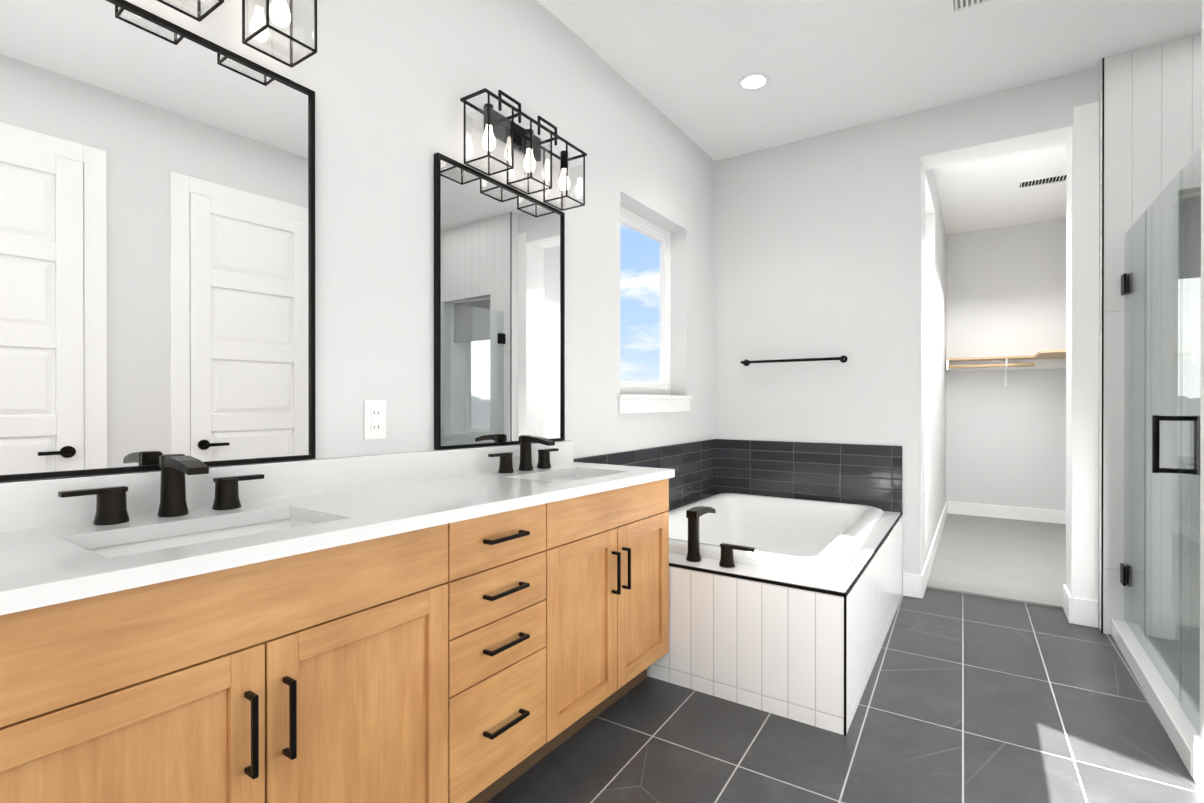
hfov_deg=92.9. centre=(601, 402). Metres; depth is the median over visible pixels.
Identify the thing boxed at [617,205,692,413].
window
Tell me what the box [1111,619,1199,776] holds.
curb
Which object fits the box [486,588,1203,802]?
floor
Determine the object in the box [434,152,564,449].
mirror
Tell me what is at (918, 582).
baseboard
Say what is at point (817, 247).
wall
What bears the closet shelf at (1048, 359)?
attached to the wall at (990, 438)
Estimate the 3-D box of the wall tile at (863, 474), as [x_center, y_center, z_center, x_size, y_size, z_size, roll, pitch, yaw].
[1.254,0.436,3.573,1.104,0.380,0.009,0,0,33]
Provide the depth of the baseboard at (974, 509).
5.33 m
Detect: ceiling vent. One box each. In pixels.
[947,0,1000,16]
[1017,173,1066,189]
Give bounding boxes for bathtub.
[647,493,902,735]
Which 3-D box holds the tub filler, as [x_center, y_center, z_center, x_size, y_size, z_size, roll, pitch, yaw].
[0.498,0.527,2.290,0.280,0.203,0.205,0,0,33]
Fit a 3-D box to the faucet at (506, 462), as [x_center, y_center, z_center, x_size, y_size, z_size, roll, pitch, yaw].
[-0.249,0.189,2.139,0.156,0.134,0.366,0,0,33]
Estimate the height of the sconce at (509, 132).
0.303 m
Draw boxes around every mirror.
[0,0,315,480]
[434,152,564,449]
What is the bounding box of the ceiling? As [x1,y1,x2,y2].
[536,0,1200,234]
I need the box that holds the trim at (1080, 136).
[920,102,1098,600]
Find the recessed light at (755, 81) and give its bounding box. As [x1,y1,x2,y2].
[738,72,769,89]
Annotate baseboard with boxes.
[911,501,950,598]
[951,501,1065,523]
[1063,584,1098,620]
[1193,737,1203,796]
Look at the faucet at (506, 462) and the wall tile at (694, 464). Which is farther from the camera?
the wall tile at (694, 464)
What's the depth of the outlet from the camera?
1.73 m
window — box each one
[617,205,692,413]
[1178,192,1200,467]
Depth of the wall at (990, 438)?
5.34 m
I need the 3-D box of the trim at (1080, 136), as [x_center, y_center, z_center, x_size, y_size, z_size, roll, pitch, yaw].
[2.171,-0.252,3.101,0.763,2.440,0.224,0,0,33]
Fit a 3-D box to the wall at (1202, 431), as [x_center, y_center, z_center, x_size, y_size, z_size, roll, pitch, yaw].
[0.469,-0.267,1.046,3.560,2.740,5.090,0,0,33]
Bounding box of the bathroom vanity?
[0,441,674,802]
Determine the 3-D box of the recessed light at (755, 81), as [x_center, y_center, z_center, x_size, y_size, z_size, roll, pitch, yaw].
[0.775,-1.638,2.921,0.156,0.007,0.156,0,0,33]
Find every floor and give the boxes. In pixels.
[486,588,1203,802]
[926,513,1065,608]
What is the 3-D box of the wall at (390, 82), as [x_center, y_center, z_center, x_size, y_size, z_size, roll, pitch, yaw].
[-0.676,-0.269,1.935,0.250,2.740,5.310,0,0,33]
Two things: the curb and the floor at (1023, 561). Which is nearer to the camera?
the curb
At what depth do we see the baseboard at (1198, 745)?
1.63 m
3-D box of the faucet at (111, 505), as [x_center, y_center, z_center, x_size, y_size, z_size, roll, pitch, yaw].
[-0.893,0.179,1.218,0.156,0.133,0.366,0,0,33]
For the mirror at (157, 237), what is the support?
attached to the wall at (390, 82)
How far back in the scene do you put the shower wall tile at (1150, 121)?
2.63 m
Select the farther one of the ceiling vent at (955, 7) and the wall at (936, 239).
the wall at (936, 239)
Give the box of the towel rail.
[741,355,847,365]
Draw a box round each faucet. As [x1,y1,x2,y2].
[58,454,263,524]
[488,435,558,472]
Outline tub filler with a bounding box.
[686,506,755,567]
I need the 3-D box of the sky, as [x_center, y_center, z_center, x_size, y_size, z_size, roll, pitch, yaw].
[5.044,-0.251,2.428,4.250,3.700,0.020,0,0,33]
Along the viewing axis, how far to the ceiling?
2.73 m
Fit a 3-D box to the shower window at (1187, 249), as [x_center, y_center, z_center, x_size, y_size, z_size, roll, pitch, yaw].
[2.979,-0.331,2.569,0.650,1.260,0.220,0,0,33]
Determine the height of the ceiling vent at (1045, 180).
0.012 m
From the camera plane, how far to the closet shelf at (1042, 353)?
4.69 m
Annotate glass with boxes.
[1120,147,1200,732]
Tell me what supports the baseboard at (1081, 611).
attached to the wall at (817, 247)
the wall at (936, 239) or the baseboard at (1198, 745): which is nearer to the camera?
the baseboard at (1198, 745)
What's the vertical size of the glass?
1.805 m
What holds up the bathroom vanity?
on the floor at (967, 698)
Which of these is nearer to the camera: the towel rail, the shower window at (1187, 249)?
the shower window at (1187, 249)
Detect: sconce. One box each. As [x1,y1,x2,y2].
[157,0,316,67]
[460,88,586,210]
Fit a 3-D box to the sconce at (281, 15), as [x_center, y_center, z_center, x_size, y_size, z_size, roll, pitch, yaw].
[-0.929,-1.030,1.256,0.158,0.303,0.570,0,0,33]
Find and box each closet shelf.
[946,355,1065,385]
[1029,349,1065,358]
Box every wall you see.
[0,0,714,481]
[715,67,1194,601]
[924,169,947,562]
[948,218,1065,510]
[1200,0,1203,741]
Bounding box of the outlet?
[364,400,385,439]
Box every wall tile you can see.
[573,439,716,510]
[717,439,901,512]
[1099,34,1200,642]
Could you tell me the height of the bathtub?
0.510 m

